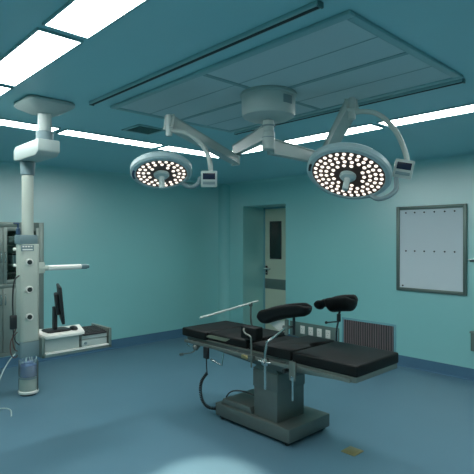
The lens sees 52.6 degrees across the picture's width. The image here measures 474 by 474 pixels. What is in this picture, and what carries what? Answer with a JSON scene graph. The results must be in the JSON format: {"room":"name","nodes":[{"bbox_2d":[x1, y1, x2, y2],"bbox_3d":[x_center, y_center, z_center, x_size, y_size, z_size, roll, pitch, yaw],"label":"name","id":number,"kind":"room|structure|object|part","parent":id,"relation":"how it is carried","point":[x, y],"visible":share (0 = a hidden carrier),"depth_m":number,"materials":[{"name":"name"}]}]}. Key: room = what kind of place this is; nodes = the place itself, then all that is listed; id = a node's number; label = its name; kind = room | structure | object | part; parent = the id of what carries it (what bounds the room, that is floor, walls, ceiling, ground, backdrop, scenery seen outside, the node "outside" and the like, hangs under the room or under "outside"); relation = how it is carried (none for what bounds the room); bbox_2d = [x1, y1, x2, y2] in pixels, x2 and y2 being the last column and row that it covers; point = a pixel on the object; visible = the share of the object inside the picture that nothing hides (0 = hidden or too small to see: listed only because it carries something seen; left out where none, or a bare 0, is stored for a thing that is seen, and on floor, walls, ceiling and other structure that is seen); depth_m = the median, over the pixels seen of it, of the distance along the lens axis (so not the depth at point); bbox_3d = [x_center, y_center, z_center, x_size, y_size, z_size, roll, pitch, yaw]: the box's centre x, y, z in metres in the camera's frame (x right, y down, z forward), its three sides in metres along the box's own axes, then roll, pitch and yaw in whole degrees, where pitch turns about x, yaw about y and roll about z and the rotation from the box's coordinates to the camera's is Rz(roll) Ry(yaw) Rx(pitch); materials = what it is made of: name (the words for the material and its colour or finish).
{"room":"operating room","nodes":[
{"label":"operating room","id":0,"kind":"room"},
{"bbox_2d":[0,165,217,357],"bbox_3d":[-2.825,0.360,7.135,8.400,2.780,0.550,0,0,-43],"label":"wall","id":1,"kind":"structure","parent":0,"point":[151,254],"depth_m":7.71,"materials":[{"name":"teal paint"}]},
{"bbox_2d":[0,222,43,356],"bbox_3d":[-3.344,0.690,6.502,1.307,1.812,0.457,0,0,-43],"label":"cabinet","id":2,"kind":"object","parent":1,"relation":"attached to","point":[7,229],"visible":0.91,"depth_m":6.49,"materials":[{"name":"metal"}]},
{"bbox_3d":[-3.389,1.108,6.197,0.683,0.866,0.012,0,0,-43],"label":"door","id":3,"kind":"part","parent":2,"relation":"part of","materials":[{"name":"metal"}]},
{"bbox_3d":[-3.389,0.234,6.197,0.683,0.761,0.012,0,0,-43],"label":"glass door","id":4,"kind":"part","parent":2,"relation":"part of","materials":[{"name":"glass"}]},
{"bbox_3d":[-2.961,1.108,6.602,0.483,0.866,0.012,0,0,-43],"label":"door","id":5,"kind":"part","parent":2,"relation":"part of","materials":[{"name":"metal"}]},
{"bbox_3d":[-2.961,0.234,6.602,0.483,0.761,0.012,0,0,-43],"label":"glass door","id":6,"kind":"part","parent":2,"relation":"part of","materials":[{"name":"metal"}]},
{"bbox_3d":[-2.961,0.234,6.602,0.383,0.661,0.004,0,0,-43],"label":"pane","id":7,"kind":"part","parent":2,"relation":"part of","materials":[{"name":"clear glass"}]},
{"bbox_2d":[0,329,185,368],"bbox_3d":[-2.953,1.677,6.615,7.200,0.145,0.030,0,0,-43],"label":"baseboard","id":8,"kind":"structure","parent":1,"relation":"attached to","point":[172,334],"depth_m":7.70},
{"bbox_2d":[0,161,221,185],"bbox_3d":[-2.891,-1.005,6.659,7.350,0.050,0.050,0,0,-43],"label":"trim","id":9,"kind":"structure","parent":1,"relation":"attached to","point":[8,163],"depth_m":7.14,"materials":[{"name":"teal paint"}]},
{"bbox_2d":[218,184,229,321],"bbox_3d":[-0.241,0.360,9.089,0.160,2.780,0.160,0,0,-43],"label":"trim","id":10,"kind":"structure","parent":1,"relation":"attached to","point":[224,189],"depth_m":9.13,"materials":[{"name":"teal paint"}]},
{"bbox_2d":[0,336,473,473],"bbox_3d":[0.336,1.810,3.793,8.400,0.120,9.850,0,0,-43],"label":"floor","id":11,"kind":"structure","parent":0,"point":[137,409],"depth_m":4.60,"materials":[{"name":"blue plastic"}]},
{"bbox_2d":[0,353,38,416],"bbox_3d":[-2.409,1.484,5.083,0.388,0.531,0.812,0,0,-2],"label":"unit","id":12,"kind":"object","parent":11,"relation":"on","point":[28,366],"visible":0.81,"depth_m":5.31,"materials":[{"name":"grey"}]},
{"bbox_3d":[-2.446,1.535,5.388,0.014,0.330,0.014,0,0,-43],"label":"post","id":13,"kind":"part","parent":12,"relation":"part of","materials":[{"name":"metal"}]},
{"bbox_2d":[19,378,36,391],"bbox_3d":[-2.340,1.631,5.385,0.192,0.133,0.192,0,0,-43],"label":"canister","id":14,"kind":"object","parent":12,"relation":"on","point":[25,384],"depth_m":5.30,"materials":[{"name":"grey plastic"}]},
{"bbox_2d":[19,357,37,377],"bbox_3d":[-2.340,1.452,5.385,0.188,0.187,0.188,0,0,-43],"label":"jar","id":15,"kind":"object","parent":12,"relation":"on","point":[28,366],"depth_m":5.32,"materials":[{"name":"blue plastic"}]},
{"bbox_3d":[-2.233,1.535,5.382,0.014,0.330,0.014,0,0,-43],"label":"post","id":16,"kind":"part","parent":12,"relation":"part of","materials":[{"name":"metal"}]},
{"bbox_2d":[179,321,398,445],"bbox_3d":[0.361,1.338,4.443,0.709,0.824,2.100,0,0,-43],"label":"table","id":17,"kind":"object","parent":11,"relation":"on","point":[278,412],"visible":0.98,"depth_m":4.20,"materials":[{"name":"leather"}]},
{"bbox_2d":[199,346,215,409],"bbox_3d":[-0.288,1.362,4.690,0.120,0.624,0.166,0,0,-43],"label":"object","id":18,"kind":"object","parent":17,"relation":"hanging from","point":[205,349],"visible":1,"depth_m":4.66,"materials":[{"name":"black plastic"}]},
{"bbox_3d":[-0.292,1.487,4.675,0.186,0.373,0.076,0,0,19],"label":"coiled cord","id":19,"kind":"part","parent":18,"relation":"part of","materials":[{"name":"black plastic"}]},
{"bbox_3d":[-0.194,1.147,4.567,0.162,0.117,0.034,0,0,37],"label":"lever","id":20,"kind":"part","parent":17,"relation":"part of","materials":[{"name":"silver metal"}]},
{"bbox_2d":[199,300,258,324],"bbox_3d":[-0.065,0.884,4.904,0.062,0.412,0.910,0,0,41],"label":"bar","id":21,"kind":"object","parent":17,"relation":"attached to","point":[250,304],"visible":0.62,"depth_m":4.97,"materials":[{"name":"metal"}]},
{"bbox_3d":[0.162,0.894,5.165,0.056,0.391,0.020,0,0,-43],"label":"post","id":22,"kind":"part","parent":21,"relation":"part of","materials":[{"name":"metal"}]},
{"bbox_3d":[-0.056,1.050,4.420,0.012,0.030,1.400,0,0,-43],"label":"rail","id":23,"kind":"part","parent":17,"relation":"part of","materials":[{"name":"metal"}]},
{"bbox_3d":[0.180,1.013,4.657,0.580,0.010,1.500,0,0,-43],"label":"plate","id":24,"kind":"part","parent":17,"relation":"part of","materials":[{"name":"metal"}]},
{"bbox_3d":[0.186,1.076,4.649,0.560,0.117,1.460,0,0,-43],"label":"under frame","id":25,"kind":"part","parent":17,"relation":"part of","materials":[{"name":"metal"}]},
{"bbox_2d":[241,325,262,367],"bbox_3d":[0.118,0.963,4.296,0.165,0.335,0.220,0,0,-43],"label":"pad","id":26,"kind":"object","parent":17,"relation":"attached to","point":[251,332],"visible":1,"depth_m":4.25,"materials":[{"name":"black plastic"}]},
{"bbox_3d":[0.089,0.969,4.256,0.028,0.323,0.161,0,0,-25],"label":"rod","id":27,"kind":"part","parent":26,"relation":"part of","materials":[{"name":"metal"}]},
{"bbox_2d":[257,303,311,389],"bbox_3d":[0.394,0.915,4.071,0.481,0.730,0.244,0,0,31],"label":"support","id":28,"kind":"object","parent":17,"relation":"attached to","point":[271,315],"visible":1,"depth_m":4.05,"materials":[{"name":"black leather"}]},
{"bbox_3d":[0.326,1.011,4.057,0.199,0.538,0.031,0,0,3],"label":"rod","id":29,"kind":"part","parent":28,"relation":"part of","materials":[{"name":"silver metal"}]},
{"bbox_2d":[257,303,311,323],"bbox_3d":[0.404,0.647,4.088,0.481,0.193,0.210,0,0,30],"label":"cushion","id":30,"kind":"object","parent":28,"relation":"on","point":[271,315],"depth_m":4.03,"materials":[{"name":"black leather"}]},
{"bbox_3d":[0.463,0.745,4.056,0.061,0.150,0.024,0,0,-16],"label":"screw handle","id":31,"kind":"part","parent":28,"relation":"part of","materials":[{"name":"black plastic"}]},
{"bbox_3d":[0.408,1.095,3.964,0.080,0.036,0.036,0,0,-43],"label":"knob","id":32,"kind":"part","parent":17,"relation":"part of","materials":[{"name":"grey plastic"}]},
{"bbox_3d":[0.447,1.073,3.867,0.014,0.155,0.065,0,0,-43],"label":"hinge plate","id":33,"kind":"part","parent":17,"relation":"part of","materials":[{"name":"metal"}]},
{"bbox_3d":[0.655,1.042,3.668,0.012,0.027,0.490,0,0,-43],"label":"rail","id":34,"kind":"part","parent":17,"relation":"part of","materials":[{"name":"metal"}]},
{"bbox_2d":[314,294,357,340],"bbox_3d":[0.886,0.830,4.331,0.400,0.640,0.228,0,0,35],"label":"support","id":35,"kind":"object","parent":17,"relation":"attached to","point":[339,303],"visible":0.99,"depth_m":4.25,"materials":[{"name":"black leather"}]},
{"bbox_2d":[314,294,357,311],"bbox_3d":[0.886,0.590,4.331,0.400,0.160,0.227,0,0,35],"label":"cushion","id":36,"kind":"object","parent":35,"relation":"on","point":[339,303],"depth_m":4.23,"materials":[{"name":"black leather"}]},
{"bbox_3d":[0.907,0.938,4.352,0.029,0.423,0.115,0,0,0],"label":"rod","id":37,"kind":"part","parent":35,"relation":"part of","materials":[{"name":"silver metal"}]},
{"bbox_3d":[0.892,1.056,3.903,0.600,0.077,0.565,0,0,-43],"label":"leg plate","id":38,"kind":"part","parent":17,"relation":"part of","materials":[{"name":"metal"}]},
{"bbox_2d":[341,446,362,456],"bbox_3d":[0.945,1.746,3.935,0.140,0.009,0.130,0,0,-43],"label":"socket","id":39,"kind":"object","parent":11,"relation":"on","point":[350,450],"visible":1,"depth_m":3.92,"materials":[{"name":"gold metal"}]},
{"bbox_3d":[0.945,1.742,3.935,0.090,0.003,0.080,0,0,-43],"label":"lid","id":40,"kind":"part","parent":39,"relation":"part of","materials":[{"name":"gold metal"}]},
{"bbox_2d":[0,0,473,183],"bbox_3d":[0.336,-1.090,3.793,8.400,0.120,9.850,0,0,-43],"label":"ceiling","id":41,"kind":"structure","parent":0,"point":[157,35],"depth_m":2.99,"materials":[{"name":"teal paint"}]},
{"bbox_2d":[0,84,12,96],"bbox_3d":[-1.932,-1.024,3.527,0.240,0.012,0.924,0,0,-43],"label":"recessed light","id":42,"kind":"object","parent":41,"relation":"in","point":[4,89],"visible":1,"depth_m":3.30,"materials":[{"name":"white plastic"}]},
{"bbox_2d":[0,87,8,94],"bbox_3d":[-1.932,-1.024,3.527,0.216,0.007,0.900,0,0,-43],"label":"diffuser","id":43,"kind":"object","parent":42,"relation":"attached to","point":[3,90],"depth_m":3.32,"materials":[{"name":"white plastic"}]},
{"bbox_2d":[0,118,60,131],"bbox_3d":[-2.115,-1.024,4.194,1.074,0.012,0.240,0,0,-43],"label":"recessed light","id":44,"kind":"object","parent":41,"relation":"in","point":[4,122],"visible":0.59,"depth_m":4.32,"materials":[{"name":"white plastic"}]},
{"bbox_2d":[0,27,83,86],"bbox_3d":[-1.231,-1.024,2.786,0.240,0.012,1.004,0,0,-43],"label":"recessed light","id":45,"kind":"object","parent":41,"relation":"in","point":[41,47],"visible":1,"depth_m":2.67,"materials":[{"name":"white plastic"}]},
{"bbox_2d":[10,95,110,358],"bbox_3d":[-1.421,-0.028,3.984,0.870,2.005,0.762,0,0,-43],"label":"pendant","id":46,"kind":"object","parent":41,"relation":"hanging from","point":[30,341],"visible":1,"depth_m":3.87,"materials":[{"name":"white metal"}]},
{"bbox_3d":[-1.681,0.081,3.851,0.100,0.048,0.004,0,0,-43],"label":"label plate","id":47,"kind":"part","parent":46,"relation":"part of","materials":[{"name":"grey plastic"}]},
{"bbox_2d":[25,313,32,320],"bbox_3d":[-1.666,0.635,3.855,0.060,0.060,0.016,0,0,-43],"label":"socket","id":48,"kind":"object","parent":46,"relation":"attached to","point":[28,316],"depth_m":3.85,"materials":[{"name":"grey plastic"}]},
{"bbox_2d":[25,286,32,292],"bbox_3d":[-1.666,0.415,3.855,0.060,0.060,0.016,0,0,-43],"label":"socket","id":49,"kind":"object","parent":46,"relation":"attached to","point":[28,289],"depth_m":3.85,"materials":[{"name":"grey plastic"}]},
{"bbox_2d":[25,259,32,265],"bbox_3d":[-1.666,0.195,3.855,0.060,0.060,0.016,0,0,-43],"label":"socket","id":50,"kind":"object","parent":46,"relation":"attached to","point":[28,262],"depth_m":3.85,"materials":[{"name":"grey plastic"}]},
{"bbox_3d":[-1.585,-0.680,3.786,0.170,0.120,0.520,0,0,-43],"label":"arm","id":51,"kind":"part","parent":46,"relation":"part of","materials":[{"name":"white metal"}]},
{"bbox_3d":[-1.468,-0.988,3.663,0.360,0.085,0.360,0,0,-43],"label":"ceiling plate","id":52,"kind":"part","parent":46,"relation":"part of","materials":[{"name":"white metal"}]},
{"bbox_2d":[41,283,70,332],"bbox_3d":[-1.547,0.603,4.139,0.230,0.390,0.389,0,0,-43],"label":"monitor","id":53,"kind":"object","parent":46,"relation":"on","point":[58,309],"visible":1,"depth_m":4.07,"materials":[{"name":"black plastic"}]},
{"bbox_2d":[39,324,84,339],"bbox_3d":[-1.502,0.811,4.167,0.453,0.026,0.360,0,0,-43],"label":"countertop","id":54,"kind":"structure","parent":46,"relation":"on","point":[80,331],"depth_m":4.02,"materials":[{"name":"white plastic"}]},
{"bbox_3d":[-1.472,0.250,4.100,0.295,0.044,0.044,0,0,-43],"label":"handle arm","id":55,"kind":"part","parent":46,"relation":"part of","materials":[{"name":"white metal"}]},
{"bbox_2d":[69,325,77,329],"bbox_3d":[-1.425,0.781,4.185,0.066,0.034,0.106,0,0,-43],"label":"computer mouse","id":56,"kind":"object","parent":46,"relation":"on","point":[73,327],"visible":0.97,"depth_m":4.16,"materials":[{"name":"black plastic"}]},
{"bbox_3d":[-1.471,0.890,4.219,0.620,0.170,0.352,0,0,-43],"label":"shelf frame","id":57,"kind":"part","parent":46,"relation":"part of","materials":[{"name":"metal"}]},
{"bbox_2d":[79,333,106,339],"bbox_3d":[-1.356,0.862,4.326,0.235,0.033,0.310,0,0,-43],"label":"drawer","id":58,"kind":"object","parent":46,"relation":"on","point":[102,336],"depth_m":4.22,"materials":[{"name":"white metal"}]},
{"bbox_3d":[-1.356,0.913,4.326,0.235,0.058,0.310,0,0,-43],"label":"drawer","id":59,"kind":"part","parent":46,"relation":"part of","materials":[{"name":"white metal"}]},
{"bbox_2d":[82,325,106,335],"bbox_3d":[-1.318,0.824,4.293,0.215,0.043,0.230,0,0,-43],"label":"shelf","id":60,"kind":"object","parent":46,"relation":"on","point":[93,329],"visible":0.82,"depth_m":4.26,"materials":[{"name":"black plastic"}]},
{"bbox_2d":[42,0,148,39],"bbox_3d":[-0.492,-1.024,2.005,0.240,0.012,1.034,0,0,-43],"label":"recessed light","id":61,"kind":"object","parent":41,"relation":"in","point":[85,19],"visible":1,"depth_m":2.20,"materials":[{"name":"white plastic"}]},
{"bbox_2d":[56,129,163,147],"bbox_3d":[-1.283,-1.024,4.980,1.104,0.012,0.240,0,0,-43],"label":"recessed light","id":62,"kind":"object","parent":41,"relation":"in","point":[70,132],"visible":1,"depth_m":4.92,"materials":[{"name":"white plastic"}]},
{"bbox_2d":[122,124,165,134],"bbox_3d":[-0.877,-1.024,4.545,0.310,0.012,0.310,0,0,-43],"label":"ceiling vent","id":63,"kind":"object","parent":41,"relation":"in","point":[139,128],"visible":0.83,"depth_m":4.52,"materials":[{"name":"teal"}]},
{"bbox_2d":[156,145,218,157],"bbox_3d":[-0.502,-1.024,5.719,0.934,0.012,0.240,0,0,-43],"label":"recessed light","id":64,"kind":"object","parent":41,"relation":"in","point":[167,147],"visible":0.76,"depth_m":5.59,"materials":[{"name":"white plastic"}]},
{"bbox_2d":[89,0,323,105],"bbox_3d":[-0.369,-1.017,2.865,0.048,0.026,2.142,0,0,-43],"label":"rail","id":65,"kind":"object","parent":41,"relation":"attached to","point":[316,5],"visible":1,"depth_m":2.54,"materials":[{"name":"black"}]},
{"bbox_2d":[230,145,262,153],"bbox_3d":[0.183,-1.024,5.541,0.240,0.012,0.904,0,0,-43],"label":"recessed light","id":66,"kind":"object","parent":41,"relation":"in","point":[259,148],"visible":0.1,"depth_m":5.59,"materials":[{"name":"white"}]},
{"bbox_2d":[110,10,463,132],"bbox_3d":[0.222,-1.020,3.389,1.280,0.020,2.180,0,0,-43],"label":"panel","id":67,"kind":"object","parent":41,"relation":"attached to","point":[333,59],"visible":0.92,"depth_m":3.02,"materials":[{"name":"teal"}]},
{"bbox_2d":[130,85,414,200],"bbox_3d":[0.096,-0.624,3.346,1.610,0.788,1.511,0,0,-29],"label":"lamp","id":68,"kind":"object","parent":67,"relation":"attached to","point":[346,170],"depth_m":3.25,"materials":[{"name":"metal"}]},
{"bbox_3d":[-0.526,-0.402,3.347,0.108,0.134,0.106,0,0,-43],"label":"handle","id":69,"kind":"part","parent":68,"relation":"part of","materials":[{"name":"grey plastic"}]},
{"bbox_3d":[-0.179,-0.598,3.503,1.135,0.527,0.705,0,0,-43],"label":"surgical lamp","id":70,"kind":"part","parent":68,"relation":"part of","materials":[{"name":"white metal"}]},
{"bbox_3d":[-0.242,-0.739,3.719,0.090,0.246,0.914,0,0,32],"label":"spring arm","id":71,"kind":"part","parent":68,"relation":"part of","materials":[{"name":"metal"}]},
{"bbox_3d":[0.101,-0.750,3.758,0.084,0.109,0.724,0,0,-18],"label":"arm","id":72,"kind":"part","parent":68,"relation":"part of","materials":[{"name":"metal"}]},
{"bbox_3d":[0.222,-0.819,3.389,0.400,0.398,0.400,0,0,-43],"label":"lamp mount","id":73,"kind":"part","parent":68,"relation":"part of","materials":[{"name":"white metal"}]},
{"bbox_3d":[0.222,-0.725,3.389,0.092,0.210,0.092,0,0,-43],"label":"stem","id":74,"kind":"part","parent":68,"relation":"part of","materials":[{"name":"white metal"}]},
{"bbox_3d":[0.343,-0.943,3.247,0.080,0.055,0.010,0,0,-40],"label":"vent plate","id":75,"kind":"part","parent":68,"relation":"part of","materials":[{"name":"teal plastic"}]},
{"bbox_3d":[0.452,-0.650,3.659,0.084,0.109,0.658,0,0,40],"label":"arm","id":76,"kind":"part","parent":68,"relation":"part of","materials":[{"name":"metal"}]},
{"bbox_3d":[0.713,-0.727,3.548,0.090,0.416,0.763,0,0,-9],"label":"spring arm","id":77,"kind":"part","parent":68,"relation":"part of","materials":[{"name":"metal"}]},
{"bbox_3d":[0.723,-0.371,3.146,0.111,0.135,0.105,0,0,-18],"label":"handle","id":78,"kind":"part","parent":68,"relation":"part of","materials":[{"name":"grey plastic"}]},
{"bbox_2d":[282,131,328,144],"bbox_3d":[0.753,-1.024,4.904,0.283,0.012,0.627,0,0,-43],"label":"recessed light","id":79,"kind":"object","parent":41,"relation":"in","point":[318,136],"depth_m":4.92,"materials":[{"name":"white plastic"}]},
{"bbox_2d":[234,78,464,134],"bbox_3d":[0.728,-1.017,3.888,0.048,0.026,2.162,0,0,-43],"label":"rail","id":80,"kind":"object","parent":41,"relation":"attached to","point":[459,81],"visible":0.85,"depth_m":3.53,"materials":[{"name":"teal"}]},
{"bbox_2d":[345,123,384,135],"bbox_3d":[1.130,-1.024,4.506,0.283,0.012,0.452,0,0,-43],"label":"recessed light","id":81,"kind":"object","parent":41,"relation":"in","point":[350,131],"depth_m":4.47,"materials":[{"name":"white plastic"}]},
{"bbox_2d":[376,103,473,126],"bbox_3d":[1.705,-1.024,3.931,0.240,0.012,1.114,0,0,-43],"label":"recessed light","id":82,"kind":"object","parent":41,"relation":"in","point":[467,108],"visible":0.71,"depth_m":4.00,"materials":[{"name":"white plastic"}]},
{"bbox_2d":[230,158,473,368],"bbox_3d":[3.212,0.360,6.100,0.750,2.780,9.250,0,0,-43],"label":"wall","id":83,"kind":"structure","parent":0,"point":[335,246],"depth_m":7.08,"materials":[{"name":"teal paint"}]},
{"bbox_2d":[264,206,285,330],"bbox_3d":[0.866,0.585,8.835,0.121,2.330,1.030,0,0,-43],"label":"door","id":84,"kind":"structure","parent":83,"relation":"in","point":[274,217],"depth_m":9.01,"materials":[{"name":"cream painted metal"},{"name":"glass"},{"name":"steel"}]},
{"bbox_2d":[290,321,338,341],"bbox_3d":[1.217,1.498,7.643,0.029,0.245,0.965,0,0,-43],"label":"panel","id":85,"kind":"object","parent":83,"relation":"attached to","point":[302,329],"visible":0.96,"depth_m":7.63,"materials":[{"name":"grey metal"}]},
{"bbox_2d":[300,325,304,333],"bbox_3d":[1.064,1.490,7.792,0.009,0.130,0.090,0,0,-43],"label":"outlet","id":86,"kind":"object","parent":85,"relation":"attached to","point":[302,327],"depth_m":7.79,"materials":[{"name":"grey plastic"}]},
{"bbox_2d":[308,327,312,335],"bbox_3d":[1.177,1.490,7.672,0.009,0.130,0.090,0,0,-43],"label":"outlet","id":87,"kind":"object","parent":85,"relation":"attached to","point":[310,329],"depth_m":7.67,"materials":[{"name":"grey plastic"}]},
{"bbox_2d":[317,328,321,336],"bbox_3d":[1.294,1.490,7.548,0.009,0.130,0.090,0,0,-43],"label":"outlet","id":88,"kind":"object","parent":85,"relation":"attached to","point":[319,330],"depth_m":7.54,"materials":[{"name":"grey plastic"}]},
{"bbox_2d":[326,330,329,338],"bbox_3d":[1.408,1.490,7.428,0.009,0.130,0.090,0,0,-43],"label":"outlet","id":89,"kind":"object","parent":85,"relation":"attached to","point":[327,331],"depth_m":7.42,"materials":[{"name":"grey plastic"}]},
{"bbox_2d":[227,153,473,185],"bbox_3d":[2.870,-1.005,5.880,0.050,0.050,9.100,0,0,-43],"label":"trim","id":90,"kind":"structure","parent":83,"relation":"attached to","point":[465,156],"depth_m":6.65,"materials":[{"name":"teal paint"}]},
{"bbox_2d":[342,317,395,351],"bbox_3d":[1.886,1.400,6.938,0.026,0.410,0.880,0,0,-43],"label":"air vent","id":91,"kind":"object","parent":83,"relation":"in","point":[378,335],"visible":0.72,"depth_m":6.92,"materials":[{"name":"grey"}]},
{"bbox_2d":[286,334,473,380],"bbox_3d":[2.929,1.677,5.832,0.030,0.145,8.950,0,0,-43],"label":"baseboard","id":92,"kind":"structure","parent":83,"relation":"attached to","point":[459,372],"depth_m":6.21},
{"bbox_2d":[396,204,466,295],"bbox_3d":[2.518,0.145,6.266,0.030,1.140,0.935,0,0,-43],"label":"x-ray film viewer","id":93,"kind":"object","parent":83,"relation":"attached to","point":[431,240],"visible":1,"depth_m":6.25,"materials":[{"name":"grey plastic"}]},
{"bbox_2d":[469,331,473,350],"bbox_3d":[2.877,1.252,5.865,0.060,0.235,0.047,0,0,-43],"label":"wall socket","id":94,"kind":"object","parent":83,"relation":"attached to","point":[471,332],"visible":1,"depth_m":5.84,"materials":[{"name":"grey"}]}
]}

